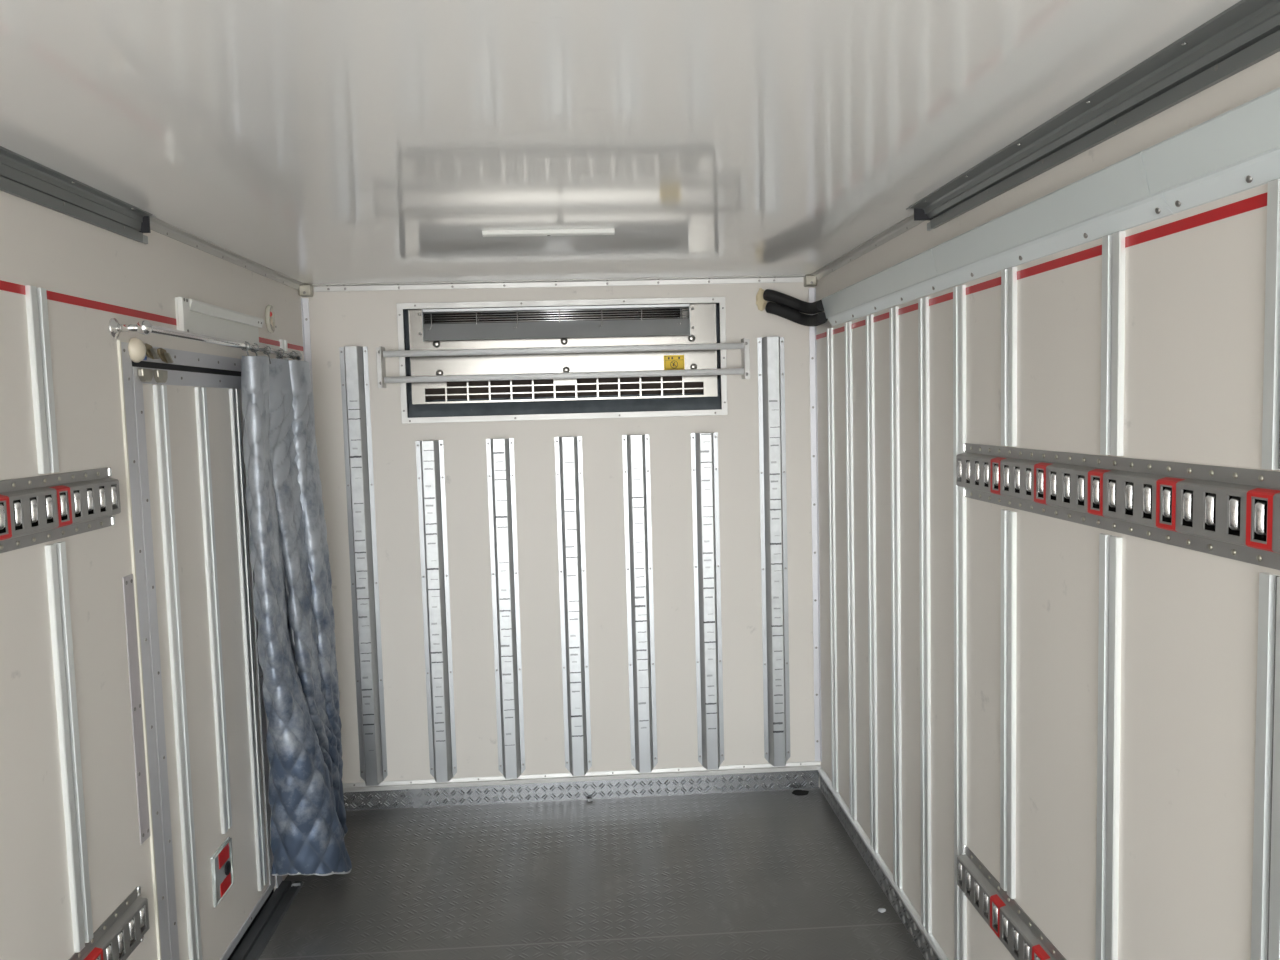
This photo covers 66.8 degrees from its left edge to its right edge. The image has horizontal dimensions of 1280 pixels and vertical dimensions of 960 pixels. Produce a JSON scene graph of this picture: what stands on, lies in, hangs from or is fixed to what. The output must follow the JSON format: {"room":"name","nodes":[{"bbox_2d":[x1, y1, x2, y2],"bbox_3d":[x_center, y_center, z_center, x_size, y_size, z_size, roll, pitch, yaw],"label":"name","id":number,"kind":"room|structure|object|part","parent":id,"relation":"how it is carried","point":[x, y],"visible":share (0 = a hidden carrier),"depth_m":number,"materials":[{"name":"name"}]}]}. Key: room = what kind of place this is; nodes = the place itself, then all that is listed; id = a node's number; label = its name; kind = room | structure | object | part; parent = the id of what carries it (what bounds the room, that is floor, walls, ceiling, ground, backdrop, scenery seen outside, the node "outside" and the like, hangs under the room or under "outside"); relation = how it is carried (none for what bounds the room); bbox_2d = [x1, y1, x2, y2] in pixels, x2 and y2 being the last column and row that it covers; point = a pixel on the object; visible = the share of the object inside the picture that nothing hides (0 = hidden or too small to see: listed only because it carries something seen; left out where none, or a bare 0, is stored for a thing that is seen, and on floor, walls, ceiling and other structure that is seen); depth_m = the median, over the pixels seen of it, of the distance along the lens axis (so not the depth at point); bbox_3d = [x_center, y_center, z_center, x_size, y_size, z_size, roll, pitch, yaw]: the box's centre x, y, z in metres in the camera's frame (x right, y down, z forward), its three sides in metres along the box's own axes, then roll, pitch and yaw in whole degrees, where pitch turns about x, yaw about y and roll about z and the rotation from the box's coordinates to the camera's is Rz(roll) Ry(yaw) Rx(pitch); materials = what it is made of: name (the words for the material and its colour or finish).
{"room":"cargo space","nodes":[
{"label":"cargo space","id":0,"kind":"room"},
{"bbox_2d":[0,191,303,959],"bbox_3d":[-1.186,0.501,1.147,0.071,2.133,5.544,-2,4,-3],"label":"wall","id":1,"kind":"structure","parent":0,"point":[91,275],"depth_m":2.10,"materials":[{"name":"beige"}]},
{"bbox_2d":[25,285,58,473],"bbox_3d":[-1.213,-0.202,1.971,0.010,0.375,0.060,-2,4,-3],"label":"rib","id":2,"kind":"object","parent":1,"relation":"attached to","point":[36,298],"visible":1,"depth_m":1.96,"materials":[{"name":"silver metal"}]},
{"bbox_2d":[0,467,120,552],"bbox_3d":[-1.169,0.095,1.475,0.025,0.135,1.556,-2,4,-3],"label":"rail","id":3,"kind":"object","parent":1,"relation":"attached to","point":[34,510],"visible":1,"depth_m":1.99,"materials":[{"name":"metal"}]},
{"bbox_2d":[45,541,92,952],"bbox_3d":[-1.193,0.559,2.032,0.010,0.860,0.060,-2,4,-3],"label":"rib","id":4,"kind":"object","parent":1,"relation":"attached to","point":[55,553],"visible":1,"depth_m":2.02,"materials":[{"name":"silver metal"}]},
{"bbox_2d":[69,886,148,959],"bbox_3d":[-1.143,1.094,1.552,0.025,0.135,1.560,-2,4,-3],"label":"rail","id":5,"kind":"object","parent":1,"relation":"attached to","point":[130,919],"visible":1,"depth_m":2.20,"materials":[{"name":"metal"}]},
{"bbox_2d":[122,574,149,844],"bbox_3d":[-1.212,0.553,2.341,0.005,0.652,0.049,-2,4,-3],"label":"plate","id":6,"kind":"object","parent":1,"relation":"attached to","point":[128,585],"visible":1,"depth_m":2.34,"materials":[{"name":"silver metal"}]},
{"bbox_2d":[117,340,281,959],"bbox_3d":[-1.240,0.536,2.837,0.006,1.812,0.939,-2,4,-3],"label":"trim","id":7,"kind":"structure","parent":1,"relation":"attached to","point":[179,357],"depth_m":2.39,"materials":[{"name":"silver metal"}]},
{"bbox_2d":[132,361,274,959],"bbox_3d":[-1.269,0.557,2.839,0.079,1.770,0.833,-2,4,-3],"label":"door","id":8,"kind":"structure","parent":1,"relation":"in","point":[210,714],"depth_m":2.77,"materials":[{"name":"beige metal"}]},
{"bbox_2d":[128,337,172,382],"bbox_3d":[-1.232,-0.302,2.457,0.027,0.107,0.214,-2,4,-3],"label":"knob","id":9,"kind":"object","parent":8,"relation":"attached to","point":[138,351],"depth_m":2.43,"materials":[{"name":"beige plastic"}]},
{"bbox_3d":[-1.236,-0.262,2.426,0.014,0.032,0.059,-2,4,-3],"label":"latch plate","id":10,"kind":"part","parent":9,"relation":"part of","materials":[{"name":"silver metal"}]},
{"bbox_3d":[-1.240,-0.268,2.513,0.014,0.032,0.059,-2,4,-3],"label":"latch plate","id":11,"kind":"part","parent":9,"relation":"part of","materials":[{"name":"silver metal"}]},
{"bbox_3d":[-1.221,0.579,2.463,0.005,1.722,0.046,-2,4,-3],"label":"frame","id":12,"kind":"part","parent":8,"relation":"part of","materials":[{"name":"silver metal"}]},
{"bbox_3d":[-1.265,-0.287,2.776,0.005,0.040,0.710,-2,4,-3],"label":"frame","id":13,"kind":"part","parent":8,"relation":"part of","materials":[{"name":"silver metal"}]},
{"bbox_3d":[-1.224,1.146,2.843,0.008,0.150,0.138,-2,4,-3],"label":"release plate","id":14,"kind":"part","parent":8,"relation":"part of","materials":[{"name":"white metal"}]},
{"bbox_3d":[-1.222,1.103,2.851,0.002,0.046,0.078,-2,4,-3],"label":"red panel","id":15,"kind":"part","parent":8,"relation":"part of","materials":[{"name":"paint"}]},
{"bbox_3d":[-1.220,1.191,2.858,0.002,0.038,0.078,-2,4,-3],"label":"red panel","id":16,"kind":"part","parent":8,"relation":"part of","materials":[{"name":"paint"}]},
{"bbox_3d":[-1.218,1.147,2.870,0.010,0.040,0.040,-2,4,-3],"label":"knob","id":17,"kind":"part","parent":8,"relation":"part of","materials":[{"name":"black plastic"}]},
{"bbox_3d":[-1.220,1.396,2.903,0.005,0.026,0.710,-2,4,-3],"label":"frame","id":18,"kind":"part","parent":8,"relation":"part of","materials":[{"name":"white metal"}]},
{"bbox_3d":[-1.264,0.523,3.216,0.005,1.722,0.046,-2,4,-3],"label":"frame","id":19,"kind":"part","parent":8,"relation":"part of","materials":[{"name":"silver metal"}]},
{"bbox_2d":[109,318,301,359],"bbox_3d":[-1.231,-0.404,2.901,0.087,0.047,1.272,-2,4,-3],"label":"curtain rod","id":20,"kind":"object","parent":1,"relation":"attached to","point":[143,327],"visible":0.89,"depth_m":2.50,"materials":[{"name":"silver metal"}]},
{"bbox_3d":[-1.205,-0.405,2.902,0.019,0.019,1.225,-2,4,-3],"label":"rod","id":21,"kind":"part","parent":20,"relation":"part of","materials":[{"name":"silver metal"}]},
{"bbox_2d":[241,341,351,875],"bbox_3d":[-1.145,0.459,3.349,0.239,1.817,0.683,-2,4,-3],"label":"curtain","id":22,"kind":"object","parent":20,"relation":"hanging from","point":[294,611],"visible":1,"depth_m":3.22,"materials":[{"name":"fabric"}]},
{"bbox_2d":[175,297,263,345],"bbox_3d":[-1.268,-0.473,2.966,0.026,0.099,0.656,-2,4,-3],"label":"panel","id":23,"kind":"object","parent":1,"relation":"attached to","point":[192,316],"visible":0.82,"depth_m":2.89,"materials":[{"name":"white plastic"}]},
{"bbox_3d":[-1.250,-0.450,2.665,0.014,0.099,0.050,-2,4,-3],"label":"panel","id":24,"kind":"part","parent":23,"relation":"part of","materials":[{"name":"white plastic"}]},
{"bbox_2d":[189,299,263,327],"bbox_3d":[-1.270,-0.508,2.989,0.026,0.031,0.606,-2,4,-3],"label":"light fixture","id":25,"kind":"object","parent":23,"relation":"attached to","point":[199,310],"depth_m":2.93,"materials":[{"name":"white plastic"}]},
{"bbox_2d":[150,218,303,289],"bbox_3d":[-1.282,-0.702,3.106,0.026,0.024,1.363,-2,4,-3],"label":"trim","id":26,"kind":"structure","parent":1,"relation":"attached to","point":[157,225],"depth_m":2.93,"materials":[{"name":"grey metal"}]},
{"bbox_2d":[230,881,302,959],"bbox_3d":[-1.182,1.431,2.909,0.075,0.014,0.933,-2,4,-3],"label":"trim","id":27,"kind":"structure","parent":1,"relation":"attached to","point":[257,938],"depth_m":3.10,"materials":[{"name":"grey"}]},
{"bbox_2d":[265,305,275,332],"bbox_3d":[-1.298,-0.566,3.415,0.019,0.099,0.072,-2,4,-3],"label":"warning light","id":28,"kind":"object","parent":1,"relation":"attached to","point":[269,311],"visible":1,"depth_m":3.40,"materials":[{"name":"beige plastic"}]},
{"bbox_2d":[279,339,287,359],"bbox_3d":[-1.286,0.383,3.633,0.010,1.800,0.060,-2,4,-3],"label":"rib","id":29,"kind":"object","parent":1,"relation":"attached to","point":[283,343],"visible":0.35,"depth_m":3.56,"materials":[{"name":"silver metal"}]},
{"bbox_2d":[302,282,820,786],"bbox_3d":[-0.287,0.263,3.999,2.190,2.133,0.070,-2,4,-3],"label":"wall","id":30,"kind":"structure","parent":0,"point":[337,319],"depth_m":3.97,"materials":[{"name":"white plastic"}]},
{"bbox_2d":[298,284,312,296],"bbox_3d":[-1.311,-0.743,3.808,0.048,0.046,0.047,-2,4,-3],"label":"trim","id":31,"kind":"structure","parent":30,"relation":"attached to","point":[306,290],"depth_m":3.79,"materials":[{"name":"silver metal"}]},
{"bbox_2d":[301,298,315,438],"bbox_3d":[-1.296,0.264,3.900,0.026,1.968,0.014,-2,4,-3],"label":"trim","id":32,"kind":"structure","parent":30,"relation":"attached to","point":[304,301],"depth_m":3.84,"materials":[{"name":"silver metal"}]},
{"bbox_2d":[339,346,387,785],"bbox_3d":[-1.114,0.356,3.900,0.110,1.771,0.048,-2,4,-3],"label":"batten","id":33,"kind":"object","parent":30,"relation":"attached to","point":[354,370],"visible":1,"depth_m":3.90,"materials":[{"name":"silver metal"}]},
{"bbox_2d":[416,440,456,781],"bbox_3d":[-0.826,0.537,3.930,0.110,1.391,0.048,-2,4,-3],"label":"batten","id":34,"kind":"object","parent":30,"relation":"attached to","point":[429,454],"visible":1,"depth_m":3.92,"materials":[{"name":"silver metal"}]},
{"bbox_2d":[486,438,524,778],"bbox_3d":[-0.546,0.528,3.945,0.110,1.391,0.048,-2,4,-3],"label":"batten","id":35,"kind":"object","parent":30,"relation":"attached to","point":[500,452],"visible":1,"depth_m":3.94,"materials":[{"name":"silver metal"}]},
{"bbox_2d":[312,275,804,291],"bbox_3d":[-0.310,-0.784,3.872,1.955,0.026,0.028,-2,4,-3],"label":"trim","id":36,"kind":"structure","parent":30,"relation":"attached to","point":[778,278],"depth_m":3.88,"materials":[{"name":"metal"}]},
{"bbox_2d":[396,297,727,423],"bbox_3d":[-0.308,-0.488,3.975,1.313,0.478,0.186,-2,4,-3],"label":"refrigeration unit","id":37,"kind":"object","parent":30,"relation":"attached to","point":[679,320],"visible":0.98,"depth_m":3.92,"materials":[{"name":"metal"}]},
{"bbox_2d":[423,304,688,313],"bbox_3d":[-0.333,-0.686,3.907,1.058,0.016,0.070,-2,4,-3],"label":"rail","id":38,"kind":"object","parent":37,"relation":"attached to","point":[427,308],"depth_m":3.88,"materials":[{"name":"silver metal"}]},
{"bbox_2d":[408,393,720,417],"bbox_3d":[-0.301,-0.303,3.951,1.264,0.068,0.051,-2,4,-3],"label":"rail","id":39,"kind":"object","parent":37,"relation":"on","point":[706,404],"depth_m":3.94,"materials":[{"name":"silver metal"}]},
{"bbox_2d":[376,338,749,387],"bbox_3d":[-0.298,-0.466,3.869,1.496,0.162,0.082,-2,4,-3],"label":"guard rail","id":40,"kind":"object","parent":30,"relation":"attached to","point":[381,353],"visible":1,"depth_m":3.84,"materials":[{"name":"silver metal"}]},
{"bbox_2d":[554,436,591,775],"bbox_3d":[-0.271,0.520,3.960,0.110,1.391,0.048,-2,4,-3],"label":"batten","id":41,"kind":"object","parent":30,"relation":"attached to","point":[568,450],"visible":1,"depth_m":3.96,"materials":[{"name":"silver metal"}]},
{"bbox_2d":[343,770,818,810],"bbox_3d":[-0.258,1.288,4.036,2.026,0.082,0.011,-2,4,-3],"label":"baseboard","id":42,"kind":"structure","parent":30,"relation":"attached to","point":[682,785],"depth_m":4.03,"materials":[{"name":"metal"}]},
{"bbox_2d":[343,761,820,791],"bbox_3d":[-0.256,1.232,4.030,2.034,0.034,0.014,-2,4,-3],"label":"trim","id":43,"kind":"structure","parent":30,"relation":"attached to","point":[810,765],"depth_m":4.03,"materials":[{"name":"metal"}]},
{"bbox_2d":[622,434,657,772],"bbox_3d":[0.002,0.511,3.975,0.110,1.391,0.048,-2,4,-3],"label":"batten","id":44,"kind":"object","parent":30,"relation":"attached to","point":[636,448],"visible":1,"depth_m":3.97,"materials":[{"name":"silver metal"}]},
{"bbox_2d":[691,433,723,769],"bbox_3d":[0.281,0.503,3.990,0.110,1.391,0.048,-2,4,-3],"label":"batten","id":45,"kind":"object","parent":30,"relation":"attached to","point":[704,446],"visible":1,"depth_m":3.98,"materials":[{"name":"silver metal"}]},
{"bbox_2d":[756,288,766,310],"bbox_3d":[0.493,-0.731,3.934,0.047,0.093,0.026,-2,4,-3],"label":"seal","id":46,"kind":"object","parent":30,"relation":"attached to","point":[761,303],"visible":0.94,"depth_m":3.93,"materials":[{"name":"beige plastic"}]},
{"bbox_2d":[757,337,789,766],"bbox_3d":[0.556,0.305,3.991,0.110,1.771,0.048,-2,4,-3],"label":"batten","id":47,"kind":"object","parent":30,"relation":"attached to","point":[770,350],"visible":1,"depth_m":3.98,"materials":[{"name":"silver metal"}]},
{"bbox_2d":[809,288,821,761],"bbox_3d":[0.724,0.202,4.010,0.026,1.968,0.014,-2,4,-3],"label":"trim","id":48,"kind":"structure","parent":30,"relation":"attached to","point":[812,291],"depth_m":4.01,"materials":[{"name":"silver metal"}]},
{"bbox_2d":[231,787,924,959],"bbox_3d":[-0.102,1.559,1.321,2.190,0.060,5.614,-2,4,-3],"label":"floor","id":49,"kind":"structure","parent":0,"point":[769,874],"depth_m":3.29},
{"bbox_2d":[792,790,808,795],"bbox_3d":[0.669,1.303,4.048,0.077,0.001,0.062,-2,4,-3],"label":"drain","id":50,"kind":"object","parent":49,"relation":"on","point":[795,792],"visible":1,"depth_m":4.05,"materials":[{"name":"black"}]},
{"bbox_2d":[878,908,885,912],"bbox_3d":[0.770,1.367,3.088,0.025,0.011,0.020,-4,5,-31],"label":"grit","id":51,"kind":"object","parent":49,"relation":"on","point":[881,910],"visible":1,"depth_m":3.08,"materials":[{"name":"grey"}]},
{"bbox_2d":[0,0,1240,284],"bbox_3d":[-0.159,-0.627,1.157,2.190,0.060,5.614,-2,4,-3],"label":"ceiling","id":52,"kind":"structure","parent":0,"point":[310,142],"depth_m":1.68,"materials":[{"name":"white plastic"}]},
{"bbox_2d":[0,146,155,243],"bbox_3d":[-1.121,-0.479,0.387,0.038,0.068,4.167,-2,4,-3],"label":"channel","id":53,"kind":"object","parent":52,"relation":"attached to","point":[22,177],"visible":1,"depth_m":2.07,"materials":[{"name":"grey metal"}]},
{"bbox_2d":[482,228,614,236],"bbox_3d":[-0.264,-0.711,2.814,0.378,0.016,0.078,-2,4,-3],"label":"recessed light","id":54,"kind":"object","parent":52,"relation":"in","point":[552,232],"visible":1,"depth_m":2.78,"materials":[{"name":"white plastic"}]},
{"bbox_2d":[906,0,1279,230],"bbox_3d":[0.870,-0.547,0.522,0.070,0.058,4.222,-2,4,-3],"label":"channel","id":55,"kind":"object","parent":52,"relation":"attached to","point":[1245,34],"visible":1,"depth_m":1.62,"materials":[{"name":"grey metal"}]},
{"bbox_2d":[815,51,1279,959],"bbox_3d":[0.929,0.436,1.262,0.071,2.133,5.544,-2,4,-3],"label":"wall","id":56,"kind":"structure","parent":0,"point":[1195,278],"depth_m":1.91,"materials":[{"name":"beige plastic"}]},
{"bbox_2d":[763,289,823,313],"bbox_3d":[0.639,-0.710,3.842,0.134,0.113,0.303,-5,6,-42],"label":"hose","id":57,"kind":"object","parent":56,"relation":"attached to","point":[780,298],"visible":0.93,"depth_m":3.88,"materials":[{"name":"black plastic"}]},
{"bbox_2d":[765,302,827,326],"bbox_3d":[0.644,-0.661,3.844,0.130,0.110,0.296,-5,6,-40],"label":"hose","id":58,"kind":"object","parent":56,"relation":"attached to","point":[777,309],"visible":0.99,"depth_m":3.88,"materials":[{"name":"black plastic"}]},
{"bbox_2d":[803,274,816,286],"bbox_3d":[0.688,-0.804,3.917,0.048,0.046,0.047,-2,4,-3],"label":"trim","id":59,"kind":"structure","parent":56,"relation":"attached to","point":[810,280],"depth_m":3.90,"materials":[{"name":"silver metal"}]},
{"bbox_2d":[827,328,837,791],"bbox_3d":[0.748,0.323,3.776,0.010,1.808,0.060,-2,4,-3],"label":"rib","id":60,"kind":"object","parent":56,"relation":"attached to","point":[830,369],"visible":1,"depth_m":3.76,"materials":[{"name":"silver metal"}]},
{"bbox_2d":[845,322,856,819],"bbox_3d":[0.763,0.342,3.517,0.010,1.808,0.060,-2,4,-3],"label":"rib","id":61,"kind":"object","parent":56,"relation":"attached to","point":[848,326],"visible":1,"depth_m":3.50,"materials":[{"name":"silver metal"}]},
{"bbox_2d":[811,214,925,279],"bbox_3d":[0.736,-0.765,3.243,0.026,0.024,1.308,-2,4,-3],"label":"trim","id":62,"kind":"structure","parent":56,"relation":"attached to","point":[906,224],"depth_m":3.14,"materials":[{"name":"grey metal"}]},
{"bbox_2d":[865,315,877,851],"bbox_3d":[0.778,0.361,3.257,0.010,1.808,0.060,-2,4,-3],"label":"rib","id":63,"kind":"object","parent":56,"relation":"attached to","point":[870,402],"visible":1,"depth_m":3.25,"materials":[{"name":"silver metal"}]},
{"bbox_2d":[819,774,938,959],"bbox_3d":[0.915,1.462,1.331,0.013,0.078,5.533,-2,4,-3],"label":"baseboard","id":64,"kind":"structure","parent":56,"relation":"attached to","point":[914,931],"depth_m":3.23,"materials":[{"name":"silver metal"}]},
{"bbox_2d":[818,767,948,959],"bbox_3d":[0.912,1.419,1.327,0.017,0.018,5.530,-2,4,-3],"label":"trim","id":65,"kind":"structure","parent":56,"relation":"attached to","point":[929,937],"depth_m":3.16,"materials":[{"name":"metal"}]},
{"bbox_2d":[889,307,901,888],"bbox_3d":[0.792,0.379,3.007,0.010,1.808,0.060,-2,4,-3],"label":"rib","id":66,"kind":"object","parent":56,"relation":"attached to","point":[893,312],"visible":1,"depth_m":3.00,"materials":[{"name":"silver metal"}]},
{"bbox_2d":[918,297,931,932],"bbox_3d":[0.807,0.398,2.750,0.010,1.808,0.060,-2,4,-3],"label":"rib","id":67,"kind":"object","parent":56,"relation":"attached to","point":[923,303],"visible":1,"depth_m":2.74,"materials":[{"name":"silver metal"}]},
{"bbox_2d":[953,285,966,959],"bbox_3d":[0.821,0.417,2.493,0.010,1.808,0.060,-2,4,-3],"label":"rib","id":68,"kind":"object","parent":56,"relation":"attached to","point":[959,293],"visible":1,"depth_m":2.48,"materials":[{"name":"silver metal"}]},
{"bbox_2d":[1000,509,1016,898],"bbox_3d":[0.839,0.512,2.215,0.010,0.888,0.060,-2,4,-3],"label":"rib","id":69,"kind":"object","parent":56,"relation":"attached to","point":[1008,518],"visible":1,"depth_m":2.21,"materials":[{"name":"silver metal"}]},
{"bbox_2d":[1001,267,1016,445],"bbox_3d":[0.819,-0.271,2.156,0.010,0.391,0.060,-2,4,-3],"label":"rib","id":70,"kind":"object","parent":56,"relation":"attached to","point":[1008,276],"visible":1,"depth_m":2.14,"materials":[{"name":"silver metal"}]},
{"bbox_2d":[957,845,1065,959],"bbox_3d":[0.882,1.076,1.607,0.025,0.135,1.842,-2,4,-3],"label":"rail","id":71,"kind":"object","parent":56,"relation":"attached to","point":[1023,935],"visible":1,"depth_m":2.25,"materials":[{"name":"metal"}]},
{"bbox_2d":[822,87,1279,325],"bbox_3d":[0.798,-0.527,2.166,0.034,0.115,3.100,-2,4,-3],"label":"trim","id":72,"kind":"structure","parent":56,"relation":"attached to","point":[1237,150],"depth_m":1.71,"materials":[{"name":"silver metal"}]},
{"bbox_3d":[0.744,-0.614,3.121,0.034,0.082,1.178,-2,4,-3],"label":"panel","id":73,"kind":"part","parent":72,"relation":"part of","materials":[{"name":"silver metal"}]},
{"bbox_3d":[0.804,-0.536,2.057,0.034,0.082,0.956,-2,4,-3],"label":"panel","id":74,"kind":"part","parent":72,"relation":"part of","materials":[{"name":"silver metal"}]},
{"bbox_3d":[0.859,-0.465,1.100,0.034,0.082,0.962,-2,4,-3],"label":"panel","id":75,"kind":"part","parent":72,"relation":"part of","materials":[{"name":"silver metal"}]},
{"bbox_2d":[1095,533,1121,959],"bbox_3d":[0.863,0.543,1.792,0.010,0.888,0.060,-2,4,-3],"label":"rib","id":76,"kind":"object","parent":56,"relation":"attached to","point":[1110,546],"visible":1,"depth_m":1.78,"materials":[{"name":"silver metal"}]},
{"bbox_2d":[1100,231,1125,455],"bbox_3d":[0.843,-0.240,1.732,0.010,0.391,0.060,-2,4,-3],"label":"rib","id":77,"kind":"object","parent":56,"relation":"attached to","point":[1113,246],"visible":1,"depth_m":1.72,"materials":[{"name":"silver metal"}]},
{"bbox_2d":[956,443,1279,569],"bbox_3d":[0.855,0.042,1.529,0.025,0.135,1.842,-2,4,-3],"label":"rail","id":78,"kind":"object","parent":56,"relation":"attached to","point":[1227,512],"visible":1,"depth_m":1.64,"materials":[{"name":"metal"}]},
{"bbox_2d":[1251,572,1279,959],"bbox_3d":[0.887,0.574,1.368,0.010,0.888,0.060,-2,4,-3],"label":"rib","id":79,"kind":"object","parent":56,"relation":"attached to","point":[1265,929],"visible":1,"depth_m":1.36,"materials":[{"name":"silver metal"}]},
{"bbox_2d":[1261,179,1279,469],"bbox_3d":[0.867,-0.209,1.309,0.010,0.391,0.060,-2,4,-3],"label":"rib","id":80,"kind":"object","parent":56,"relation":"attached to","point":[1270,423],"visible":1,"depth_m":1.32,"materials":[{"name":"silver metal"}]}
]}

